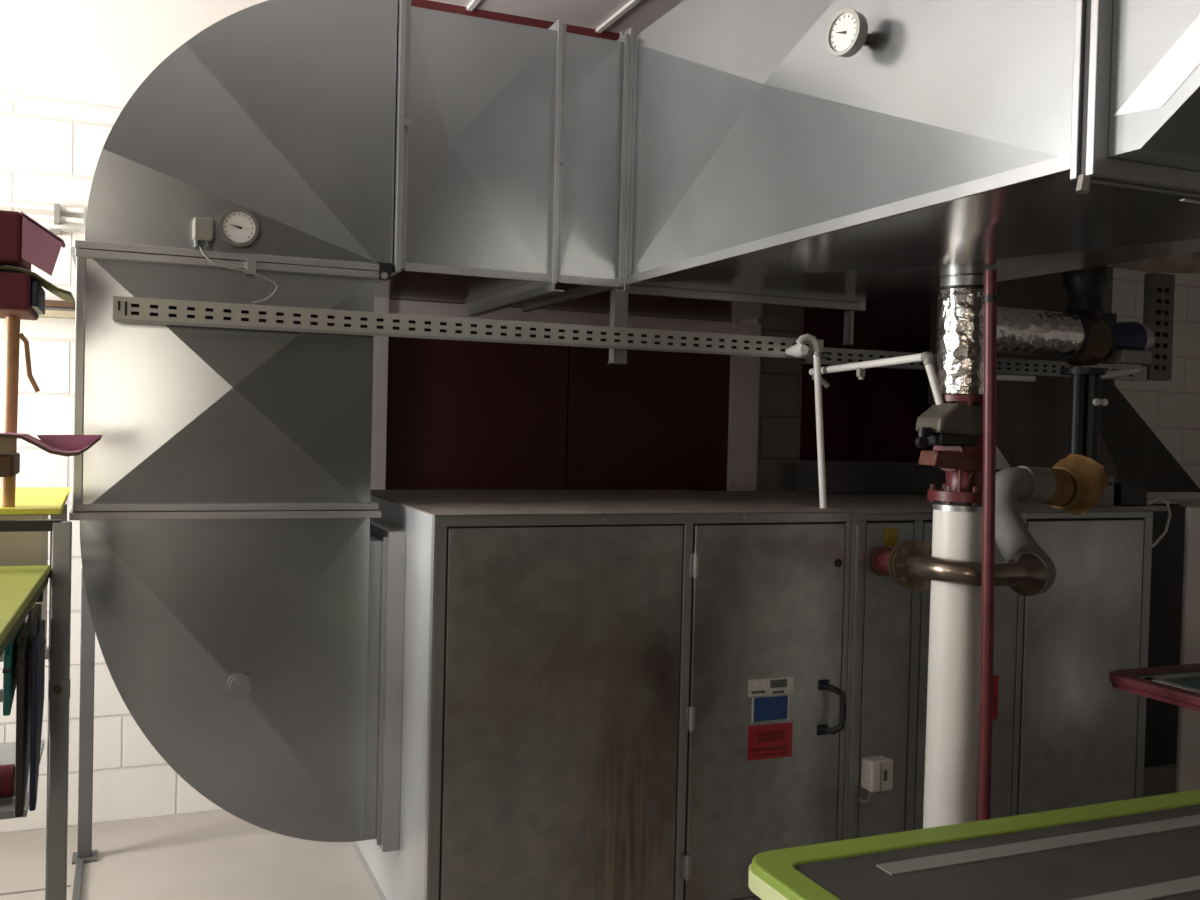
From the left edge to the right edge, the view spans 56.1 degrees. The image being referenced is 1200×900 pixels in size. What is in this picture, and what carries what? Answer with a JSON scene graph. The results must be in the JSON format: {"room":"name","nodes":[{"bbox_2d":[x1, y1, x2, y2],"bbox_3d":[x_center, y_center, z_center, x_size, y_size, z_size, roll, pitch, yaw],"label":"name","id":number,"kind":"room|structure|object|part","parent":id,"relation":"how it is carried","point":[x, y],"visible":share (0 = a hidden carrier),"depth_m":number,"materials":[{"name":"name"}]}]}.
{"room":"mechanical plant room","nodes":[
{"label":"mechanical plant room","id":0,"kind":"room"},
{"bbox_2d":[429,0,683,33],"bbox_3d":[1.969,-1.872,0.935,10.100,0.120,9.910,1,1,-23],"label":"ceiling","id":1,"kind":"structure","parent":0,"point":[592,14],"depth_m":4.99,"materials":[{"name":"white paint"}]},
{"bbox_2d":[0,764,1175,899],"bbox_3d":[1.880,1.736,1.012,10.100,0.120,9.910,1,1,-23],"label":"floor","id":2,"kind":"structure","parent":0,"point":[217,855],"depth_m":4.15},
{"bbox_2d":[0,885,70,894],"bbox_3d":[-3.017,1.503,3.432,2.540,0.004,0.012,1,1,-23],"label":"trim","id":3,"kind":"structure","parent":2,"relation":"on","point":[67,885],"depth_m":3.87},
{"bbox_2d":[0,504,71,899],"bbox_3d":[-1.792,0.848,2.704,0.956,1.400,0.620,1,1,-23],"label":"storage rack","id":4,"kind":"object","parent":2,"relation":"on","point":[57,653],"visible":0.79,"depth_m":2.62,"materials":[{"name":"steel"},{"name":"lime-green painted shelves"}]},
{"bbox_3d":[-1.756,0.567,2.468,0.830,0.025,0.025,1,1,-23],"label":"shelf rail","id":5,"kind":"part","parent":4,"relation":"part of","materials":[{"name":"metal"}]},
{"bbox_2d":[0,764,14,798],"bbox_3d":[-1.683,0.773,2.519,0.670,0.076,0.076,1,1,-23],"label":"foam roller","id":6,"kind":"object","parent":4,"relation":"on","point":[7,772],"visible":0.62,"depth_m":2.62,"materials":[{"name":"red plastic"}]},
{"bbox_2d":[3,618,25,715],"bbox_3d":[-1.293,0.455,2.487,0.016,0.179,0.362,1,1,-23],"label":"garment","id":7,"kind":"object","parent":4,"relation":"hanging from","point":[10,653],"visible":0.58,"depth_m":2.33,"materials":[{"name":"teal fabric"}]},
{"bbox_2d":[0,740,43,819],"bbox_3d":[-1.827,0.814,2.677,0.870,0.017,0.600,1,1,-23],"label":"shelf","id":8,"kind":"object","parent":4,"relation":"attached to","point":[8,749],"depth_m":2.73,"materials":[{"name":"metal"}]},
{"bbox_2d":[0,515,48,649],"bbox_3d":[-1.886,0.354,2.930,0.803,0.372,0.030,1,1,-23],"label":"panel","id":9,"kind":"object","parent":4,"relation":"in","point":[28,548],"visible":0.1,"depth_m":3.06,"materials":[{"name":"white paint"}]},
{"bbox_3d":[-1.924,0.552,2.932,0.880,0.025,0.060,1,1,-23],"label":"shelf rail","id":10,"kind":"part","parent":4,"relation":"part of","materials":[{"name":"metal"}]},
{"bbox_2d":[0,565,49,656],"bbox_3d":[-1.491,0.301,2.036,0.837,0.043,0.990,1,1,-23],"label":"shelf","id":11,"kind":"object","parent":4,"relation":"on","point":[21,587],"visible":1,"depth_m":2.26,"materials":[{"name":"yellow wood"}]},
{"bbox_2d":[15,604,41,816],"bbox_3d":[-1.305,0.562,2.572,0.018,0.399,0.482,1,1,-23],"label":"garment","id":12,"kind":"object","parent":4,"relation":"hanging from","point":[23,689],"visible":0.78,"depth_m":2.36,"materials":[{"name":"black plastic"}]},
{"bbox_3d":[-1.793,0.160,2.700,0.930,0.025,0.585,1,1,-23],"label":"rail","id":13,"kind":"part","parent":4,"relation":"part of","materials":[{"name":"grey metal"}]},
{"bbox_2d":[0,487,70,514],"bbox_3d":[-1.921,0.131,2.958,0.954,0.016,0.870,1,1,-23],"label":"board","id":14,"kind":"object","parent":4,"relation":"on","point":[28,500],"visible":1,"depth_m":2.95,"materials":[{"name":"yellow wood"}]},
{"bbox_2d":[0,317,39,506],"bbox_3d":[-1.460,-0.093,2.704,0.200,0.463,0.180,1,1,-23],"label":"wooden pole","id":15,"kind":"object","parent":14,"relation":"on","point":[9,464],"visible":1,"depth_m":2.74,"materials":[{"name":"brown wood"}]},
{"bbox_2d":[0,272,44,319],"bbox_3d":[-1.609,-0.371,2.622,0.554,0.086,0.300,1,1,-23],"label":"foam block","id":16,"kind":"object","parent":15,"relation":"on","point":[23,297],"visible":1,"depth_m":2.58,"materials":[{"name":"red plastic"}]},
{"bbox_2d":[0,265,74,303],"bbox_3d":[-1.573,-0.402,2.625,0.622,0.062,0.220,1,1,-23],"label":"sheet","id":17,"kind":"object","parent":16,"relation":"on","point":[65,295],"visible":0.83,"depth_m":2.64,"materials":[{"name":"green"}]},
{"bbox_2d":[0,210,65,275],"bbox_3d":[-1.582,-0.483,2.630,0.607,0.142,0.300,1,1,-23],"label":"foam block","id":18,"kind":"object","parent":17,"relation":"on","point":[24,242],"visible":0.86,"depth_m":2.58,"materials":[{"name":"red plastic"}]},
{"bbox_2d":[0,433,101,456],"bbox_3d":[-1.459,-0.015,2.623,0.542,0.050,0.188,1,1,-23],"label":"bowl","id":19,"kind":"object","parent":15,"relation":"attached to","point":[63,445],"visible":1,"depth_m":2.71,"materials":[{"name":"plastic"}]},
{"bbox_2d":[29,616,45,810],"bbox_3d":[-1.235,0.561,2.471,0.014,0.389,0.242,1,1,-23],"label":"garment","id":20,"kind":"object","parent":4,"relation":"hanging from","point":[38,641],"visible":1,"depth_m":2.37,"materials":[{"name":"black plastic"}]},
{"bbox_3d":[-1.817,0.335,2.698,0.890,0.025,0.440,1,1,-23],"label":"hook rail","id":21,"kind":"part","parent":4,"relation":"part of","materials":[{"name":"black metal"}]},
{"bbox_3d":[-1.517,0.848,3.134,0.040,1.395,0.040,1,1,-23],"label":"post","id":22,"kind":"part","parent":4,"relation":"part of","materials":[{"name":"metal"}]},
{"bbox_3d":[-1.272,0.865,2.640,0.040,1.395,0.040,1,1,-23],"label":"post","id":23,"kind":"part","parent":4,"relation":"part of","materials":[{"name":"metal"}]},
{"bbox_3d":[-1.255,0.556,2.611,0.046,0.045,0.008,1,1,-23],"label":"joint plate","id":24,"kind":"part","parent":4,"relation":"part of","materials":[{"name":"metal"}]},
{"bbox_2d":[72,860,83,899],"bbox_3d":[-1.674,1.525,3.572,0.025,0.015,1.190,1,1,-23],"label":"rail","id":25,"kind":"object","parent":2,"relation":"on","point":[76,894],"visible":1,"depth_m":3.94,"materials":[{"name":"metal"}]},
{"bbox_2d":[72,569,97,864],"bbox_3d":[-1.897,0.974,4.161,0.085,1.080,0.100,1,1,-23],"label":"support post","id":26,"kind":"object","parent":2,"relation":"on","point":[84,852],"visible":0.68,"depth_m":4.14,"materials":[{"name":"metal"}]},
{"bbox_3d":[-1.910,1.509,4.172,0.085,0.010,0.100,1,1,-23],"label":"plate","id":27,"kind":"part","parent":26,"relation":"part of","materials":[{"name":"metal"}]},
{"bbox_2d":[351,490,852,899],"bbox_3d":[-0.043,0.872,4.082,1.458,1.380,1.253,1,1,-23],"label":"metal cabinet","id":28,"kind":"object","parent":2,"relation":"on","point":[608,694],"visible":0.9,"depth_m":3.55,"materials":[{"name":"metal"}]},
{"bbox_2d":[80,510,405,851],"bbox_3d":[-1.273,0.727,3.913,0.956,1.094,1.044,1,1,-23],"label":"duct elbow","id":29,"kind":"object","parent":28,"relation":"attached to","point":[261,660],"visible":0.92,"depth_m":3.49,"materials":[{"name":"grey metal"}]},
{"bbox_2d":[69,249,380,519],"bbox_3d":[-1.304,-0.201,3.884,0.902,0.790,1.080,1,1,-23],"label":"duct riser","id":30,"kind":"object","parent":29,"relation":"on","point":[193,422],"visible":0.98,"depth_m":3.40,"materials":[{"name":"grey metal"}]},
{"bbox_2d":[74,0,397,280],"bbox_3d":[-1.271,-1.022,3.872,0.923,0.916,1.071,1,1,-23],"label":"duct elbow","id":31,"kind":"object","parent":30,"relation":"on","point":[282,112],"visible":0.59,"depth_m":3.45,"materials":[{"name":"grey metal"}]},
{"bbox_2d":[70,246,75,267],"bbox_3d":[-1.895,-0.265,4.095,0.070,0.960,0.030,1,1,-23],"label":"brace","id":32,"kind":"object","parent":31,"relation":"attached to","point":[72,249],"visible":0.11,"depth_m":4.06,"materials":[{"name":"metal"}]},
{"bbox_2d":[192,217,277,303],"bbox_3d":[-1.097,-0.564,3.386,0.244,0.243,0.073,1,1,-23],"label":"sensor box","id":33,"kind":"object","parent":31,"relation":"attached to","point":[202,228],"visible":1,"depth_m":3.32,"materials":[{"name":"grey plastic"}]},
{"bbox_2d":[219,208,258,246],"bbox_3d":[-1.085,-0.664,3.376,0.112,0.112,0.069,1,1,-23],"label":"thermometer","id":34,"kind":"object","parent":31,"relation":"attached to","point":[239,227],"visible":1,"depth_m":3.35,"materials":[{"name":"metal"}]},
{"bbox_2d":[375,0,566,315],"bbox_3d":[-0.578,-1.009,4.167,0.576,0.910,1.072,1,1,-23],"label":"duct section","id":35,"kind":"object","parent":31,"relation":"attached to","point":[477,136],"depth_m":3.71,"materials":[{"name":"metal"}]},
{"bbox_3d":[-0.338,-0.565,4.272,0.040,0.030,1.030,1,1,-23],"label":"support bracket","id":36,"kind":"part","parent":35,"relation":"part of","materials":[{"name":"grey metal"}]},
{"bbox_2d":[515,23,629,311],"bbox_3d":[-0.224,-1.016,4.322,0.250,0.869,1.044,1,1,-23],"label":"duct section","id":37,"kind":"object","parent":35,"relation":"attached to","point":[594,109],"visible":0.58,"depth_m":3.86,"materials":[{"name":"metal"}]},
{"bbox_2d":[613,0,1199,310],"bbox_3d":[0.947,-0.957,3.177,1.089,0.946,2.124,1,1,-23],"label":"duct","id":38,"kind":"object","parent":37,"relation":"attached to","point":[769,165],"visible":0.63,"depth_m":2.80,"materials":[{"name":"grey metal"}]},
{"bbox_2d":[531,27,821,321],"bbox_3d":[0.362,-1.015,4.570,1.022,0.910,1.033,1,1,-23],"label":"support frame","id":39,"kind":"object","parent":38,"relation":"attached to","point":[645,305],"visible":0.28,"depth_m":4.59,"materials":[{"name":"grey metal"}]},
{"bbox_2d":[608,290,627,363],"bbox_3d":[0.063,-0.428,3.929,0.052,0.255,0.052,1,1,-23],"label":"hanger","id":40,"kind":"object","parent":39,"relation":"attached to","point":[618,299],"visible":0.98,"depth_m":3.91,"materials":[{"name":"grey metal"}]},
{"bbox_2d":[112,295,823,359],"bbox_3d":[-0.292,-0.386,3.686,2.394,0.075,0.056,1,1,-23],"label":"cable tray","id":41,"kind":"object","parent":40,"relation":"hanging from","point":[125,309],"visible":0.95,"depth_m":3.57,"materials":[{"name":"metal"}]},
{"bbox_3d":[-1.394,-0.406,3.226,0.006,0.070,0.052,1,1,-23],"label":"plate","id":42,"kind":"part","parent":41,"relation":"part of","materials":[{"name":"metal"}]},
{"bbox_3d":[0.092,-1.008,3.934,0.024,0.910,0.070,1,1,-23],"label":"corner post","id":43,"kind":"part","parent":39,"relation":"part of","materials":[{"name":"grey metal"}]},
{"bbox_2d":[825,8,868,56],"bbox_3d":[0.594,-0.955,2.599,0.098,0.104,0.104,1,2,-35],"label":"thermometer","id":44,"kind":"object","parent":38,"relation":"attached to","point":[847,31],"visible":0.97,"depth_m":2.57,"materials":[{"name":"metal"}]},
{"bbox_2d":[842,311,853,344],"bbox_3d":[0.968,-0.475,4.388,0.020,0.130,0.052,1,1,-23],"label":"hanger","id":45,"kind":"object","parent":38,"relation":"attached to","point":[848,336],"visible":1,"depth_m":4.37,"materials":[{"name":"metal"}]},
{"bbox_2d":[799,273,1174,380],"bbox_3d":[1.695,-0.567,4.756,1.952,0.488,0.049,1,1,-23],"label":"cable tray","id":46,"kind":"object","parent":45,"relation":"hanging from","point":[1159,288],"visible":0.6,"depth_m":5.05,"materials":[{"name":"metal"}]},
{"bbox_2d":[1085,0,1199,191],"bbox_3d":[1.610,-1.129,1.633,1.068,1.334,1.230,1,1,-23],"label":"duct","id":47,"kind":"object","parent":38,"relation":"attached to","point":[1143,114],"visible":1,"depth_m":1.96,"materials":[{"name":"grey metal"}]},
{"bbox_3d":[-0.728,1.535,3.856,0.032,0.030,1.180,1,1,-23],"label":"rail","id":48,"kind":"part","parent":28,"relation":"part of","materials":[{"name":"white metal"}]},
{"bbox_3d":[-0.105,0.853,3.462,0.769,1.234,0.011,1,1,-23],"label":"panel","id":49,"kind":"part","parent":28,"relation":"part of","materials":[{"name":"grey metal"}]},
{"bbox_3d":[0.553,0.863,3.736,0.573,1.234,0.016,1,1,-23],"label":"door","id":50,"kind":"part","parent":28,"relation":"part of","materials":[{"name":"grey metal"}]},
{"bbox_2d":[751,730,787,756],"bbox_3d":[0.564,0.972,3.733,0.140,0.080,0.001,1,1,-23],"label":"print","id":51,"kind":"object","parent":28,"relation":"attached to","point":[764,743],"depth_m":3.73},
{"bbox_2d":[752,679,786,693],"bbox_3d":[0.561,0.786,3.727,0.135,0.047,0.001,1,1,-23],"label":"print","id":52,"kind":"object","parent":28,"relation":"on","point":[759,686],"depth_m":3.73},
{"bbox_2d":[785,333,828,507],"bbox_3d":[0.737,-0.104,4.010,0.126,0.615,0.154,1,1,-9],"label":"conduit","id":53,"kind":"object","parent":28,"relation":"on","point":[800,349],"visible":1,"depth_m":3.96,"materials":[{"name":"metal"}]},
{"bbox_3d":[0.781,0.873,3.788,0.092,0.188,0.042,2,2,38],"label":"handle","id":54,"kind":"part","parent":28,"relation":"part of","materials":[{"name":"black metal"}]},
{"bbox_2d":[705,491,1154,839],"bbox_3d":[1.269,0.894,4.667,1.408,1.375,1.192,1,1,-23],"label":"metal cabinet","id":55,"kind":"object","parent":2,"relation":"on","point":[1063,737],"visible":0.46,"depth_m":4.18,"materials":[{"name":"metal"}]},
{"bbox_2d":[857,755,892,802],"bbox_3d":[0.945,1.139,3.866,0.109,0.156,0.069,1,1,-23],"label":"switch box","id":56,"kind":"object","parent":55,"relation":"attached to","point":[876,771],"visible":1,"depth_m":3.85,"materials":[{"name":"beige plastic"}]},
{"bbox_3d":[0.993,0.870,3.923,0.195,1.234,0.011,1,1,-23],"label":"panel","id":57,"kind":"part","parent":55,"relation":"part of","materials":[{"name":"grey metal"}]},
{"bbox_2d":[792,460,981,494],"bbox_3d":[1.330,0.127,5.168,0.880,0.140,0.270,1,1,-23],"label":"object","id":58,"kind":"object","parent":55,"relation":"on","point":[842,477],"visible":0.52,"depth_m":5.01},
{"bbox_3d":[1.325,0.875,4.063,0.435,1.234,0.011,1,1,-23],"label":"panel","id":59,"kind":"part","parent":55,"relation":"part of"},
{"bbox_2d":[993,696,995,706],"bbox_3d":[1.428,0.918,4.098,0.035,0.040,0.001,1,1,-23],"label":"print","id":60,"kind":"object","parent":55,"relation":"attached to","point":[994,697],"depth_m":4.10},
{"bbox_3d":[1.490,0.904,4.134,1.404,1.350,0.014,1,1,-23],"label":"frame","id":61,"kind":"part","parent":55,"relation":"part of","materials":[{"name":"metal"}]},
{"bbox_2d":[1031,475,1113,506],"bbox_3d":[1.936,0.152,4.604,0.220,0.145,0.260,1,1,-23],"label":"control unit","id":62,"kind":"object","parent":55,"relation":"on","point":[1107,499],"visible":0.13,"depth_m":4.53,"materials":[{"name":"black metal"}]},
{"bbox_2d":[996,265,1154,462],"bbox_3d":[1.831,-0.290,4.544,0.949,1.025,0.248,1,1,-17],"label":"pipe","id":63,"kind":"object","parent":55,"relation":"on","point":[1128,343],"visible":0.81,"depth_m":4.52,"materials":[{"name":"brown metal"}]},
{"bbox_2d":[997,306,1089,358],"bbox_3d":[1.644,-0.464,4.401,0.534,0.190,0.203,1,1,-23],"label":"foil crosspipe","id":64,"kind":"object","parent":63,"relation":"attached to","point":[1065,335],"visible":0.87,"depth_m":4.35,"materials":[{"name":"silver metal"}]},
{"bbox_3d":[2.127,-0.457,4.621,0.182,0.149,0.140,1,1,-23],"label":"motor","id":65,"kind":"part","parent":63,"relation":"part of","materials":[{"name":"blue paint"}]},
{"bbox_3d":[1.827,0.883,4.271,0.578,1.234,0.016,1,1,-23],"label":"door","id":66,"kind":"part","parent":55,"relation":"part of","materials":[{"name":"grey metal"}]},
{"bbox_2d":[1113,482,1168,510],"bbox_3d":[2.190,0.194,4.734,0.350,0.113,0.180,1,1,-23],"label":"junction box","id":67,"kind":"object","parent":55,"relation":"attached to","point":[1126,494],"visible":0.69,"depth_m":4.67,"materials":[{"name":"grey plastic"}]},
{"bbox_2d":[1147,497,1170,546],"bbox_3d":[2.237,0.311,4.747,0.423,0.227,0.042,1,1,-13],"label":"cable","id":68,"kind":"object","parent":67,"relation":"hanging from","point":[1157,498],"visible":0.57,"depth_m":4.79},
{"bbox_2d":[923,503,981,828],"bbox_3d":[1.106,0.886,3.530,0.162,1.432,0.161,1,1,-23],"label":"pipe","id":69,"kind":"object","parent":2,"relation":"on","point":[954,656],"visible":0.71,"depth_m":3.46,"materials":[{"name":"white plastic"}]},
{"bbox_2d":[915,394,982,505],"bbox_3d":[1.073,-0.006,3.487,0.325,0.349,0.198,1,1,-23],"label":"mixing valve","id":70,"kind":"object","parent":69,"relation":"on","point":[954,427],"visible":0.81,"depth_m":3.42,"materials":[{"name":"red paint"}]},
{"bbox_2d":[809,352,943,404],"bbox_3d":[0.916,-0.228,3.772,0.069,0.167,0.702,1,1,-21],"label":"conduit","id":71,"kind":"object","parent":70,"relation":"attached to","point":[926,357],"visible":0.94,"depth_m":3.63,"materials":[{"name":"grey plastic"}]},
{"bbox_3d":[0.977,-0.039,3.382,0.071,0.066,0.032,0,2,-37],"label":"hand lever","id":72,"kind":"part","parent":70,"relation":"part of","materials":[{"name":"black plastic"}]},
{"bbox_2d":[935,275,983,394],"bbox_3d":[1.137,-0.353,3.504,0.178,0.362,0.178,1,1,-23],"label":"pipe","id":73,"kind":"object","parent":70,"relation":"on","point":[960,307],"visible":0.69,"depth_m":3.43,"materials":[{"name":"silver metal"}]},
{"bbox_3d":[1.139,0.067,3.464,0.088,0.133,0.016,1,1,-23],"label":"stem","id":74,"kind":"part","parent":70,"relation":"part of","materials":[{"name":"red metal"}]},
{"bbox_2d":[870,540,1046,595],"bbox_3d":[1.063,0.369,3.599,0.346,0.163,0.600,0,2,-42],"label":"pipe","id":75,"kind":"object","parent":69,"relation":"attached to","point":[911,564],"visible":0.97,"depth_m":3.48,"materials":[{"name":"brown metal"}]},
{"bbox_2d":[995,467,1055,596],"bbox_3d":[1.375,0.259,3.676,0.170,0.399,0.385,1,1,-2],"label":"wrapped bend","id":76,"kind":"object","parent":75,"relation":"attached to","point":[1013,537],"visible":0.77,"depth_m":3.70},
{"bbox_2d":[1018,454,1108,514],"bbox_3d":[1.565,0.120,3.916,0.332,0.217,0.206,1,1,-23],"label":"pipe","id":77,"kind":"object","parent":76,"relation":"attached to","point":[1076,483],"visible":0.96,"depth_m":3.87,"materials":[{"name":"plastic"}]},
{"bbox_2d":[977,270,998,820],"bbox_3d":[1.126,0.543,3.289,0.086,2.129,0.046,1,1,-23],"label":"pipe","id":78,"kind":"object","parent":2,"relation":"on","point":[990,298],"visible":0.89,"depth_m":3.27,"materials":[{"name":"metal"}]},
{"bbox_2d":[928,272,1199,491],"bbox_3d":[2.431,0.338,5.691,1.900,2.500,0.550,1,1,-23],"label":"wall","id":79,"kind":"structure","parent":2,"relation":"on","point":[1032,418],"depth_m":5.29,"materials":[{"name":"metal"}]},
{"bbox_2d":[1144,504,1186,767],"bbox_3d":[2.828,0.941,5.806,2.260,1.310,0.260,1,1,-23],"label":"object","id":80,"kind":"object","parent":2,"relation":"on","point":[1167,560],"visible":0.08,"depth_m":5.67,"materials":[{"name":"black"}]},
{"bbox_2d":[1175,501,1199,792],"bbox_3d":[2.597,0.916,4.822,0.310,1.390,0.055,1,1,-23],"label":"wall","id":81,"kind":"structure","parent":2,"relation":"on","point":[1188,734],"depth_m":4.77,"materials":[{"name":"paint"}]},
{"bbox_3d":[1.357,1.288,2.401,1.500,0.690,0.600,1,1,-23],"label":"trestle table","id":82,"kind":"object","parent":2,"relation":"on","visible":0},
{"bbox_2d":[748,789,1199,899],"bbox_3d":[1.300,0.911,2.370,1.852,0.059,0.822,1,1,-23],"label":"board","id":83,"kind":"object","parent":82,"relation":"on","point":[1143,848],"visible":1,"depth_m":2.40,"materials":[{"name":"green plastic"}]},
{"bbox_3d":[2.481,1.207,3.602,0.700,0.856,0.550,1,1,-23],"label":"trestle table","id":84,"kind":"object","parent":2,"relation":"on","visible":0},
{"bbox_2d":[1109,663,1199,711],"bbox_3d":[2.308,0.754,3.515,1.200,0.044,0.750,1,1,-23],"label":"board","id":85,"kind":"object","parent":84,"relation":"on","point":[1179,685],"visible":1,"depth_m":3.52,"materials":[{"name":"red paint"}]},
{"bbox_2d":[0,0,1199,833],"bbox_3d":[0.046,-0.211,5.448,10.100,3.490,0.200,1,1,-23],"label":"wall","id":86,"kind":"structure","parent":0,"point":[87,52],"depth_m":4.45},
{"bbox_2d":[0,201,83,234],"bbox_3d":[-3.011,-0.913,4.012,2.130,0.115,0.039,1,1,-23],"label":"conduit","id":87,"kind":"object","parent":86,"relation":"attached to","point":[56,208],"visible":0.94,"depth_m":4.37,"materials":[{"name":"white paint"}]},
{"bbox_2d":[39,300,74,318],"bbox_3d":[-3.025,-0.564,4.006,2.110,0.065,0.059,1,1,-23],"label":"wall rail","id":88,"kind":"object","parent":86,"relation":"attached to","point":[48,303],"visible":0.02,"depth_m":4.37,"materials":[{"name":"beige wood"}]},
{"bbox_2d":[0,94,122,112],"bbox_3d":[-2.669,-1.362,4.157,3.660,0.012,0.012,1,1,-23],"label":"trim","id":89,"kind":"structure","parent":86,"relation":"attached to","point":[1,95],"depth_m":4.39,"materials":[{"name":"white paint"}]},
{"bbox_2d":[467,0,480,10],"bbox_3d":[1.254,-1.817,0.620,0.024,0.016,9.480,1,1,-23],"label":"trim","id":90,"kind":"structure","parent":86,"relation":"attached to","point":[473,3],"depth_m":4.93,"materials":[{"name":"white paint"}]},
{"bbox_2d":[371,0,760,490],"bbox_3d":[-0.119,-0.211,5.287,1.940,3.490,0.090,1,1,-23],"label":"door","id":91,"kind":"structure","parent":86,"relation":"in","point":[447,414],"depth_m":5.24,"materials":[{"name":"red paint"}]},
{"bbox_3d":[-0.111,-1.939,5.235,1.715,0.035,0.090,1,1,-23],"label":"head rail","id":92,"kind":"part","parent":91,"relation":"part of","materials":[{"name":"metal"}]},
{"bbox_3d":[-0.132,-1.283,5.261,1.715,1.277,0.045,1,1,-23],"label":"transom panel","id":93,"kind":"part","parent":91,"relation":"part of","materials":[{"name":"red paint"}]},
{"bbox_2d":[596,0,640,32],"bbox_3d":[1.826,-1.808,0.861,0.024,0.016,9.480,1,1,-23],"label":"trim","id":94,"kind":"structure","parent":86,"relation":"attached to","point":[632,3],"depth_m":5.01,"materials":[{"name":"white paint"}]},
{"bbox_2d":[756,311,803,490],"bbox_3d":[0.896,0.100,5.705,0.265,2.900,0.004,1,1,-23],"label":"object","id":95,"kind":"structure","parent":86,"relation":"attached to","point":[780,380],"depth_m":5.70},
{"bbox_2d":[800,292,933,461],"bbox_3d":[1.565,0.111,5.977,1.180,2.900,0.020,1,1,-23],"label":"door","id":96,"kind":"structure","parent":86,"relation":"in","point":[873,418],"depth_m":5.89,"materials":[{"name":"red paint"}]},
{"bbox_2d":[1102,267,1112,312],"bbox_3d":[2.530,0.126,6.391,0.920,2.900,0.004,1,1,-23],"label":"trim","id":97,"kind":"structure","parent":86,"relation":"attached to","point":[1107,294],"depth_m":6.54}
]}

